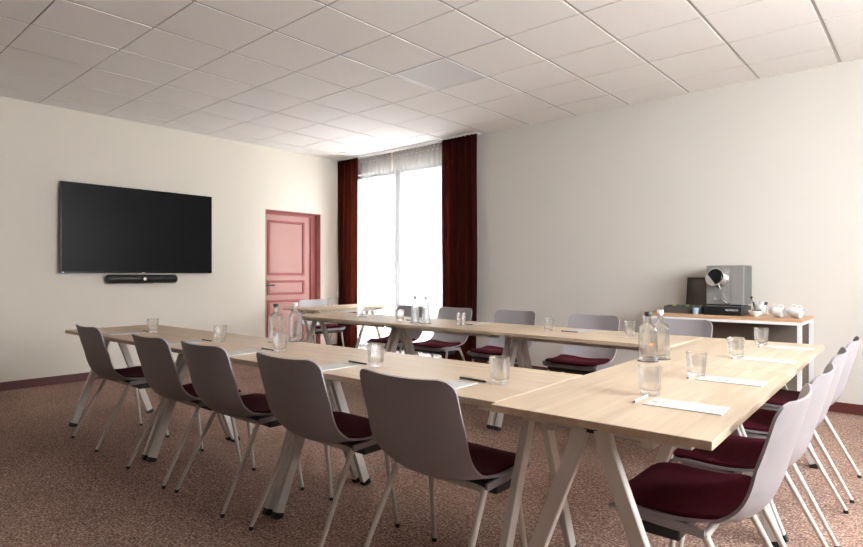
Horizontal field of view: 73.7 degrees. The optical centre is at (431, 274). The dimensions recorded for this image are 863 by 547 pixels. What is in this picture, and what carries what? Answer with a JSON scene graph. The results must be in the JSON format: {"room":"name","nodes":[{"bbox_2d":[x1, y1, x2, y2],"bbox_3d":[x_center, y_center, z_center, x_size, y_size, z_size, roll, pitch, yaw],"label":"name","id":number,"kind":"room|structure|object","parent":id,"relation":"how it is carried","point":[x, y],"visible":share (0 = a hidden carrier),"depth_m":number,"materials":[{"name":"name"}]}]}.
{"room":"conference room","nodes":[
{"label":"conference room","id":0,"kind":"room"},
{"bbox_2d":[0,96,337,381],"bbox_3d":[-4.787,-0.361,5.219,0.180,3.012,10.530,0,0,41],"label":"wall","id":1,"kind":"structure","parent":0,"point":[42,146],"depth_m":6.56,"materials":[{"name":"paint"}]},
{"bbox_2d":[60,181,211,272],"bbox_3d":[-3.345,-0.503,6.654,0.081,0.962,1.670,0,0,41],"label":"television","id":2,"kind":"object","parent":1,"relation":"attached to","point":[104,229],"visible":1,"depth_m":6.54,"materials":[{"name":"black plastic"}]},
{"bbox_2d":[105,274,177,283],"bbox_3d":[-3.332,0.046,6.650,0.118,0.103,0.790,0,0,41],"label":"bar","id":3,"kind":"object","parent":1,"relation":"attached to","point":[111,278],"visible":1,"depth_m":6.59,"materials":[{"name":"black plastic"}]},
{"bbox_2d":[0,344,336,390],"bbox_3d":[-4.773,1.103,5.087,0.015,0.085,10.350,0,0,41],"label":"baseboard","id":4,"kind":"structure","parent":1,"relation":"attached to","point":[27,383],"depth_m":5.95,"materials":[{"name":"red wood"}]},
{"bbox_2d":[265,209,320,343],"bbox_3d":[-2.034,0.117,8.338,0.162,2.055,0.950,0,0,41],"label":"door","id":5,"kind":"structure","parent":1,"relation":"in","point":[292,239],"depth_m":8.35,"materials":[{"name":"pink paint"},{"name":"wood"}]},
{"bbox_2d":[0,0,862,159],"bbox_3d":[-1.546,-1.774,2.255,8.640,0.023,10.390,0,0,41],"label":"ceiling","id":6,"kind":"structure","parent":0,"point":[773,37],"depth_m":4.64,"materials":[{"name":"tile"}]},
{"bbox_2d":[337,132,480,161],"bbox_3d":[-0.416,-1.756,8.019,2.655,0.019,0.115,0,0,41],"label":"track","id":7,"kind":"object","parent":6,"relation":"attached to","point":[477,133],"visible":0.8,"depth_m":7.89,"materials":[{"name":"white metal"}]},
{"bbox_2d":[337,157,357,347],"bbox_3d":[-1.264,-0.307,8.709,0.482,2.875,0.097,0,0,41],"label":"curtain","id":8,"kind":"object","parent":7,"relation":"hanging from","point":[347,169],"visible":0.95,"depth_m":8.67,"materials":[{"name":"fabric"}]},
{"bbox_2d":[442,134,476,361],"bbox_3d":[0.342,-0.307,7.299,0.577,2.875,0.096,0,0,41],"label":"curtain","id":9,"kind":"object","parent":7,"relation":"hanging from","point":[459,155],"visible":0.92,"depth_m":7.27,"materials":[{"name":"fabric"}]},
{"bbox_2d":[0,0,841,156],"bbox_3d":[-1.546,-1.795,2.255,8.800,0.044,10.550,0,0,41],"label":"trim","id":10,"kind":"structure","parent":6,"relation":"attached to","point":[813,3],"depth_m":4.47,"materials":[{"name":"metal"}]},
{"bbox_2d":[394,58,485,89],"bbox_3d":[0.079,-1.776,5.104,0.580,0.021,0.580,0,0,41],"label":"recessed light","id":11,"kind":"object","parent":6,"relation":"in","point":[442,73],"visible":0.84,"depth_m":5.08,"materials":[{"name":"white plastic"}]},
{"bbox_2d":[0,363,862,546],"bbox_3d":[-1.556,1.205,2.396,9.400,0.120,11.150,0,0,41],"label":"floor","id":12,"kind":"structure","parent":0,"point":[56,490],"depth_m":3.09,"materials":[{"name":"carpet"}]},
{"bbox_2d":[71,324,168,451],"bbox_3d":[-2.185,0.743,4.060,0.494,0.806,0.516,0,0,42],"label":"chair","id":13,"kind":"object","parent":12,"relation":"on","point":[97,355],"visible":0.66,"depth_m":3.88,"materials":[{"name":"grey plastic"}]},
{"bbox_2d":[124,379,150,388],"bbox_3d":[-2.107,0.764,4.145,0.428,0.037,0.150,0,0,42],"label":"tray","id":14,"kind":"object","parent":13,"relation":"on","point":[141,384],"depth_m":3.97,"materials":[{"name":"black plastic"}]},
{"bbox_2d":[65,324,236,459],"bbox_3d":[-2.056,0.785,4.182,1.282,0.739,0.660,0,0,40],"label":"conference table","id":15,"kind":"object","parent":12,"relation":"on","point":[168,333],"visible":0.44,"depth_m":4.23,"materials":[{"name":"beige wood"}]},
{"bbox_2d":[105,331,143,334],"bbox_3d":[-2.183,0.413,4.087,0.124,0.003,0.232,0,0,40],"label":"notepad","id":16,"kind":"object","parent":15,"relation":"on","point":[119,333],"visible":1,"depth_m":4.05,"materials":[{"name":"white paper"}]},
{"bbox_2d":[126,333,243,488],"bbox_3d":[-1.460,0.743,3.423,0.494,0.806,0.516,0,0,41],"label":"chair","id":17,"kind":"object","parent":12,"relation":"on","point":[158,365],"visible":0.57,"depth_m":3.23,"materials":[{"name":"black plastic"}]},
{"bbox_2d":[190,400,211,410],"bbox_3d":[-1.384,0.764,3.510,0.428,0.037,0.150,0,0,41],"label":"tray","id":18,"kind":"object","parent":17,"relation":"on","point":[195,401],"depth_m":3.40,"materials":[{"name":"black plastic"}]},
{"bbox_2d":[174,340,304,517],"bbox_3d":[-1.010,0.743,3.056,0.494,0.806,0.516,0,0,41],"label":"chair","id":19,"kind":"object","parent":12,"relation":"on","point":[213,379],"visible":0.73,"depth_m":2.88,"materials":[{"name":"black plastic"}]},
{"bbox_2d":[248,415,281,427],"bbox_3d":[-0.935,0.764,3.142,0.428,0.037,0.150,0,0,41],"label":"tray","id":20,"kind":"object","parent":19,"relation":"on","point":[272,421],"depth_m":2.97,"materials":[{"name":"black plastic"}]},
{"bbox_2d":[146,334,365,514],"bbox_3d":[-1.065,0.785,3.364,1.282,0.739,0.660,0,0,40],"label":"conference table","id":21,"kind":"object","parent":12,"relation":"on","point":[230,343],"visible":0.38,"depth_m":3.26,"materials":[{"name":"beige wood"}]},
{"bbox_2d":[169,340,204,344],"bbox_3d":[-1.520,0.413,3.513,0.124,0.003,0.232,0,0,40],"label":"notepad","id":22,"kind":"object","parent":21,"relation":"on","point":[190,341],"visible":0.55,"depth_m":3.51,"materials":[{"name":"white paper"}]},
{"bbox_2d":[227,349,266,355],"bbox_3d":[-1.009,0.413,3.071,0.124,0.003,0.232,0,0,40],"label":"notepad","id":23,"kind":"object","parent":21,"relation":"on","point":[233,353],"visible":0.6,"depth_m":3.06,"materials":[{"name":"white paper"}]},
{"bbox_2d":[268,340,283,342],"bbox_3d":[-0.962,0.413,3.565,0.098,0.004,0.098,0,0,41],"label":"coaster","id":24,"kind":"object","parent":21,"relation":"on","point":[275,341],"visible":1,"depth_m":3.56,"materials":[{"name":"white paper"}]},
{"bbox_2d":[299,299,345,346],"bbox_3d":[-1.506,0.743,7.880,0.494,0.806,0.516,0,0,-44],"label":"chair","id":25,"kind":"object","parent":12,"relation":"on","point":[332,328],"visible":0.53,"depth_m":7.89,"materials":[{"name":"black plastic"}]},
{"bbox_2d":[315,330,341,333],"bbox_3d":[-1.427,0.764,7.797,0.428,0.037,0.150,0,0,-44],"label":"tray","id":26,"kind":"object","parent":25,"relation":"on","point":[332,331],"depth_m":7.76,"materials":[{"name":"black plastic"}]},
{"bbox_2d":[249,352,399,546],"bbox_3d":[-0.478,0.743,2.608,0.494,0.806,0.516,0,0,41],"label":"chair","id":27,"kind":"object","parent":12,"relation":"on","point":[297,396],"visible":0.88,"depth_m":2.44,"materials":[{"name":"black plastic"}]},
{"bbox_2d":[337,439,381,454],"bbox_3d":[-0.402,0.764,2.695,0.428,0.037,0.150,0,0,41],"label":"tray","id":28,"kind":"object","parent":27,"relation":"on","point":[369,447],"depth_m":2.53,"materials":[{"name":"black plastic"}]},
{"bbox_2d":[283,304,389,351],"bbox_3d":[-1.212,0.785,7.503,0.660,0.739,1.282,0,0,36],"label":"conference table","id":29,"kind":"object","parent":12,"relation":"on","point":[349,307],"visible":0.68,"depth_m":7.34,"materials":[{"name":"beige wood"}]},
{"bbox_2d":[290,312,419,354],"bbox_3d":[-0.768,0.785,5.773,1.282,0.739,0.660,0,0,42],"label":"conference table","id":30,"kind":"object","parent":12,"relation":"on","point":[335,317],"visible":0.5,"depth_m":5.62,"materials":[{"name":"beige wood"}]},
{"bbox_2d":[367,305,426,355],"bbox_3d":[-0.364,0.743,6.226,0.494,0.806,0.516,0,0,43],"label":"chair","id":31,"kind":"object","parent":12,"relation":"on","point":[402,310],"visible":0.52,"depth_m":6.26,"materials":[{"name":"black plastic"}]},
{"bbox_2d":[271,350,582,546],"bbox_3d":[-0.075,0.785,2.545,1.282,0.739,0.660,0,0,40],"label":"conference table","id":32,"kind":"object","parent":12,"relation":"on","point":[503,382],"visible":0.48,"depth_m":2.38,"materials":[{"name":"brown wood"}]},
{"bbox_2d":[320,362,358,371],"bbox_3d":[-0.452,0.413,2.588,0.124,0.003,0.232,0,0,40],"label":"notepad","id":33,"kind":"object","parent":32,"relation":"on","point":[340,365],"visible":0.6,"depth_m":2.59,"materials":[{"name":"white paper"}]},
{"bbox_2d":[348,360,365,364],"bbox_3d":[-0.345,0.410,2.698,0.010,0.008,0.139,0,0,-45],"label":"pen","id":34,"kind":"object","parent":32,"relation":"on","point":[348,360],"visible":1,"depth_m":2.70,"materials":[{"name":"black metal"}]},
{"bbox_2d":[446,379,477,388],"bbox_3d":[0.056,0.413,2.148,0.124,0.003,0.232,0,0,40],"label":"notepad","id":35,"kind":"object","parent":32,"relation":"on","point":[456,384],"visible":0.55,"depth_m":2.18,"materials":[{"name":"white paper"}]},
{"bbox_2d":[459,376,486,381],"bbox_3d":[0.163,0.410,2.258,0.010,0.008,0.139,0,0,-45],"label":"pen","id":36,"kind":"object","parent":32,"relation":"on","point":[461,377],"visible":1,"depth_m":2.26,"materials":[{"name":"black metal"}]},
{"bbox_2d":[413,307,471,360],"bbox_3d":[0.105,0.743,5.881,0.494,0.806,0.516,0,0,43],"label":"chair","id":37,"kind":"object","parent":12,"relation":"on","point":[439,343],"visible":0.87,"depth_m":5.92,"materials":[{"name":"grey plastic"}]},
{"bbox_2d":[414,349,454,354],"bbox_3d":[0.026,0.764,5.798,0.428,0.037,0.150,0,0,43],"label":"tray","id":38,"kind":"object","parent":37,"relation":"on","point":[445,351],"depth_m":5.67,"materials":[{"name":"black plastic"}]},
{"bbox_2d":[360,368,530,546],"bbox_3d":[0.044,0.743,2.157,0.494,0.806,0.516,0,0,41],"label":"chair","id":39,"kind":"object","parent":12,"relation":"on","point":[418,423],"visible":0.93,"depth_m":1.99,"materials":[{"name":"grey plastic"}]},
{"bbox_2d":[465,477,510,493],"bbox_3d":[0.119,0.764,2.243,0.428,0.037,0.150,0,0,41],"label":"tray","id":40,"kind":"object","parent":39,"relation":"on","point":[504,484],"depth_m":2.08,"materials":[{"name":"black plastic"}]},
{"bbox_2d":[373,318,535,428],"bbox_3d":[0.180,0.785,4.905,1.282,0.739,0.660,0,0,42],"label":"conference table","id":41,"kind":"object","parent":12,"relation":"on","point":[447,326],"visible":0.55,"depth_m":4.73,"materials":[{"name":"beige wood"}]},
{"bbox_2d":[467,322,489,324],"bbox_3d":[0.406,0.413,4.905,0.124,0.003,0.232,0,0,43],"label":"notepad","id":42,"kind":"object","parent":41,"relation":"on","point":[478,323],"visible":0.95,"depth_m":4.88,"materials":[{"name":"white paper"}]},
{"bbox_3d":[-0.141,0.413,4.994,0.098,0.004,0.098,0,0,41],"label":"coaster","id":43,"kind":"object","parent":41,"relation":"on","visible":0},
{"bbox_2d":[414,296,416,318],"bbox_3d":[-0.141,0.297,4.993,0.072,0.228,0.073,0,0,1],"label":"water bottle","id":44,"kind":"object","parent":43,"relation":"on","point":[415,297],"visible":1,"depth_m":4.96,"materials":[{"name":"clear glass"}]},
{"bbox_3d":[-0.048,0.413,4.925,0.098,0.004,0.098,0,0,41],"label":"coaster","id":45,"kind":"object","parent":41,"relation":"on","visible":0},
{"bbox_2d":[424,296,426,319],"bbox_3d":[-0.048,0.297,4.925,0.072,0.228,0.073,0,0,1],"label":"water bottle","id":46,"kind":"object","parent":45,"relation":"on","point":[425,297],"visible":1,"depth_m":4.89,"materials":[{"name":"clear glass"}]},
{"bbox_2d":[467,310,535,363],"bbox_3d":[0.663,0.743,5.365,0.494,0.806,0.516,0,0,41],"label":"chair","id":47,"kind":"object","parent":12,"relation":"on","point":[493,351],"visible":0.49,"depth_m":5.46,"materials":[{"name":"grey plastic"}]},
{"bbox_2d":[472,356,516,362],"bbox_3d":[0.588,0.764,5.279,0.428,0.037,0.150,0,0,41],"label":"tray","id":48,"kind":"object","parent":47,"relation":"on","point":[473,357],"depth_m":5.25,"materials":[{"name":"black plastic"}]},
{"bbox_2d":[542,314,619,373],"bbox_3d":[1.242,0.743,4.751,0.494,0.806,0.516,0,0,41],"label":"chair","id":49,"kind":"object","parent":12,"relation":"on","point":[578,359],"visible":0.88,"depth_m":4.81,"materials":[{"name":"grey plastic"}]},
{"bbox_2d":[548,366,598,373],"bbox_3d":[1.166,0.764,4.664,0.428,0.037,0.150,0,0,41],"label":"tray","id":50,"kind":"object","parent":49,"relation":"on","point":[549,368],"depth_m":4.61,"materials":[{"name":"black plastic"}]},
{"bbox_2d":[491,326,703,430],"bbox_3d":[1.128,0.785,4.037,1.282,0.739,0.660,0,0,42],"label":"conference table","id":51,"kind":"object","parent":12,"relation":"on","point":[635,341],"visible":0.58,"depth_m":3.95,"materials":[{"name":"beige wood"}]},
{"bbox_2d":[569,329,594,331],"bbox_3d":[1.117,0.413,4.282,0.124,0.003,0.232,0,0,43],"label":"notepad","id":52,"kind":"object","parent":51,"relation":"on","point":[577,330],"visible":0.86,"depth_m":4.27,"materials":[{"name":"white paper"}]},
{"bbox_2d":[491,359,790,546],"bbox_3d":[0.851,0.785,2.137,0.660,0.739,1.282,0,0,39],"label":"conference table","id":53,"kind":"object","parent":12,"relation":"on","point":[599,403],"visible":0.86,"depth_m":1.76,"materials":[{"name":"beige wood"}]},
{"bbox_2d":[632,394,648,402],"bbox_3d":[0.690,0.410,1.904,0.010,0.008,0.139,0,0,39],"label":"pen","id":54,"kind":"object","parent":53,"relation":"on","point":[646,395],"visible":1,"depth_m":1.90,"materials":[{"name":"white plastic"}]},
{"bbox_2d":[638,359,658,361],"bbox_3d":[1.044,0.413,2.777,0.098,0.004,0.098,0,0,41],"label":"coaster","id":55,"kind":"object","parent":53,"relation":"on","point":[640,360],"visible":1,"depth_m":2.77,"materials":[{"name":"white paper"}]},
{"bbox_2d":[644,312,652,345],"bbox_3d":[1.044,0.294,2.776,0.078,0.233,0.080,0,0,1],"label":"water bottle","id":56,"kind":"object","parent":55,"relation":"on","point":[645,313],"visible":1,"depth_m":2.76,"materials":[{"name":"clear glass"}]},
{"bbox_2d":[642,397,730,415],"bbox_3d":[0.803,0.413,1.817,0.232,0.003,0.124,0,0,39],"label":"notepad","id":57,"kind":"object","parent":53,"relation":"on","point":[658,402],"visible":1,"depth_m":1.80,"materials":[{"name":"white paper"}]},
{"bbox_2d":[695,375,766,386],"bbox_3d":[1.169,0.413,2.250,0.232,0.003,0.124,0,0,39],"label":"notepad","id":58,"kind":"object","parent":53,"relation":"on","point":[737,381],"visible":1,"depth_m":2.25,"materials":[{"name":"white paper"}]},
{"bbox_2d":[646,318,712,355],"bbox_3d":[1.789,0.743,4.297,0.494,0.806,0.516,0,0,41],"label":"chair","id":59,"kind":"object","parent":12,"relation":"on","point":[683,327],"visible":0.09,"depth_m":4.47,"materials":[{"name":"grey plastic"}]},
{"bbox_2d":[608,383,812,546],"bbox_3d":[0.894,0.743,1.823,0.516,0.806,0.494,0,0,40],"label":"chair","id":60,"kind":"object","parent":12,"relation":"on","point":[670,498],"visible":0.94,"depth_m":1.71,"materials":[{"name":"grey plastic"}]},
{"bbox_2d":[642,520,695,540],"bbox_3d":[0.807,0.764,1.897,0.150,0.037,0.428,0,0,40],"label":"tray","id":61,"kind":"object","parent":60,"relation":"on","point":[656,527],"depth_m":1.71,"materials":[{"name":"black plastic"}]},
{"bbox_2d":[643,311,813,390],"bbox_3d":[2.598,0.748,5.098,1.240,0.795,0.580,0,0,41],"label":"sideboard","id":62,"kind":"object","parent":12,"relation":"on","point":[788,329],"visible":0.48,"depth_m":4.99,"materials":[{"name":"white wood"}]},
{"bbox_2d":[664,277,708,313],"bbox_3d":[2.394,0.187,5.358,0.340,0.326,0.332,0,0,41],"label":"box","id":63,"kind":"object","parent":62,"relation":"on","point":[696,286],"visible":0.65,"depth_m":5.41,"materials":[{"name":"black plastic"}]},
{"bbox_2d":[664,305,704,313],"bbox_3d":[2.369,0.317,5.345,0.320,0.065,0.280,0,0,41],"label":"tray","id":64,"kind":"object","parent":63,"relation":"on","point":[667,309],"depth_m":5.24,"materials":[{"name":"brown wood"}]},
{"bbox_2d":[692,308,698,313],"bbox_3d":[2.354,0.322,5.138,0.054,0.055,0.054,0,0,41],"label":"cup","id":65,"kind":"object","parent":62,"relation":"on","point":[694,310],"visible":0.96,"depth_m":5.12,"materials":[{"name":"blue paper"}]},
{"bbox_2d":[704,265,751,315],"bbox_3d":[2.634,0.132,5.123,0.306,0.435,0.364,0,0,41],"label":"coffee machine","id":66,"kind":"object","parent":62,"relation":"on","point":[728,287],"visible":1,"depth_m":5.03,"materials":[{"name":"silver plastic"}]},
{"bbox_2d":[748,310,762,316],"bbox_3d":[2.737,0.325,4.862,0.120,0.049,0.120,0,0,41],"label":"sugar bowl","id":67,"kind":"object","parent":62,"relation":"on","point":[753,313],"visible":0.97,"depth_m":4.83,"materials":[{"name":"white ceramic"}]},
{"bbox_2d":[754,305,766,315],"bbox_3d":[2.849,0.304,4.990,0.096,0.090,0.096,0,0,41],"label":"pot","id":68,"kind":"object","parent":62,"relation":"on","point":[759,307],"visible":0.64,"depth_m":4.95,"materials":[{"name":"white ceramic"}]},
{"bbox_2d":[768,303,778,316],"bbox_3d":[2.859,0.294,4.803,0.090,0.116,0.083,0,0,-39],"label":"coffee cup","id":69,"kind":"object","parent":62,"relation":"on","point":[772,310],"visible":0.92,"depth_m":4.78,"materials":[{"name":"white ceramic"}]},
{"bbox_2d":[776,304,785,316],"bbox_3d":[2.882,0.300,4.776,0.090,0.116,0.083,0,0,-39],"label":"coffee cup","id":70,"kind":"object","parent":62,"relation":"on","point":[781,311],"visible":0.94,"depth_m":4.75,"materials":[{"name":"white ceramic"}]},
{"bbox_2d":[786,304,797,317],"bbox_3d":[2.957,0.294,4.717,0.090,0.116,0.083,0,0,-39],"label":"coffee cup","id":71,"kind":"object","parent":62,"relation":"on","point":[790,311],"visible":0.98,"depth_m":4.69,"materials":[{"name":"white ceramic"}]},
{"bbox_2d":[795,305,803,317],"bbox_3d":[2.980,0.300,4.690,0.090,0.116,0.083,0,0,-39],"label":"coffee cup","id":72,"kind":"object","parent":62,"relation":"on","point":[799,312],"visible":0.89,"depth_m":4.67,"materials":[{"name":"white ceramic"}]},
{"bbox_2d":[637,337,824,541],"bbox_3d":[1.668,0.785,3.129,0.660,0.739,1.282,0,0,39],"label":"conference table","id":73,"kind":"object","parent":12,"relation":"on","point":[716,352],"visible":0.48,"depth_m":2.97,"materials":[{"name":"beige wood"}]},
{"bbox_2d":[650,357,670,359],"bbox_3d":[1.130,0.413,2.846,0.098,0.004,0.098,0,0,41],"label":"coaster","id":74,"kind":"object","parent":73,"relation":"on","point":[655,358],"visible":0.99,"depth_m":2.83,"materials":[{"name":"white paper"}]},
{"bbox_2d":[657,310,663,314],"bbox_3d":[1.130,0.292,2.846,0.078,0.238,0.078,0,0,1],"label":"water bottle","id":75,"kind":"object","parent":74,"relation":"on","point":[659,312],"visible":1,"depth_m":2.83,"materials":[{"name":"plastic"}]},
{"bbox_2d":[738,356,796,363],"bbox_3d":[1.629,0.413,2.792,0.232,0.003,0.124,0,0,39],"label":"notepad","id":76,"kind":"object","parent":73,"relation":"on","point":[743,357],"visible":1,"depth_m":2.77,"materials":[{"name":"white paper"}]},
{"bbox_2d":[764,345,814,350],"bbox_3d":[2.027,0.413,3.264,0.232,0.003,0.124,0,0,39],"label":"notepad","id":77,"kind":"object","parent":73,"relation":"on","point":[767,346],"visible":1,"depth_m":3.27,"materials":[{"name":"white paper"}]},
{"bbox_2d":[668,363,835,546],"bbox_3d":[1.260,0.743,2.247,0.516,0.806,0.494,0,0,40],"label":"chair","id":78,"kind":"object","parent":12,"relation":"on","point":[736,454],"visible":0.47,"depth_m":2.16,"materials":[{"name":"grey plastic"}]},
{"bbox_2d":[719,469,743,473],"bbox_3d":[1.172,0.764,2.321,0.150,0.037,0.428,0,0,40],"label":"tray","id":79,"kind":"object","parent":78,"relation":"on","point":[737,472],"depth_m":2.20,"materials":[{"name":"black plastic"}]},
{"bbox_2d":[742,347,848,546],"bbox_3d":[1.660,0.743,2.733,0.516,0.806,0.494,0,0,39],"label":"chair","id":80,"kind":"object","parent":12,"relation":"on","point":[757,425],"visible":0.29,"depth_m":2.59,"materials":[{"name":"grey plastic"}]},
{"bbox_2d":[760,336,861,503],"bbox_3d":[2.085,0.743,3.225,0.516,0.806,0.494,0,0,40],"label":"chair","id":81,"kind":"object","parent":12,"relation":"on","point":[782,396],"visible":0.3,"depth_m":3.05,"materials":[{"name":"grey plastic"}]},
{"bbox_2d":[358,58,862,404],"bbox_3d":[1.926,-0.361,6.213,8.960,3.012,0.180,0,0,41],"label":"wall","id":82,"kind":"structure","parent":0,"point":[612,211],"depth_m":5.69,"materials":[{"name":"grey paint"}]},
{"bbox_2d":[476,359,862,415],"bbox_3d":[1.862,1.103,6.139,8.600,0.085,0.015,0,0,41],"label":"baseboard","id":83,"kind":"structure","parent":82,"relation":"attached to","point":[848,408],"depth_m":4.79,"materials":[{"name":"red wood"}]},
{"label":"outside","id":84,"kind":"structure","parent":0,"visible":0},
{"bbox_2d":[361,326,433,343],"bbox_3d":[-0.460,1.395,7.056,50.000,0.200,40.000,0,0,41],"label":"ground","id":85,"kind":"structure","parent":84,"point":[369,332],"depth_m":12.53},
{"bbox_2d":[357,162,441,356],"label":"window","id":86,"kind":"structure","parent":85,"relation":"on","point":[422,204],"depth_m":14.50,"materials":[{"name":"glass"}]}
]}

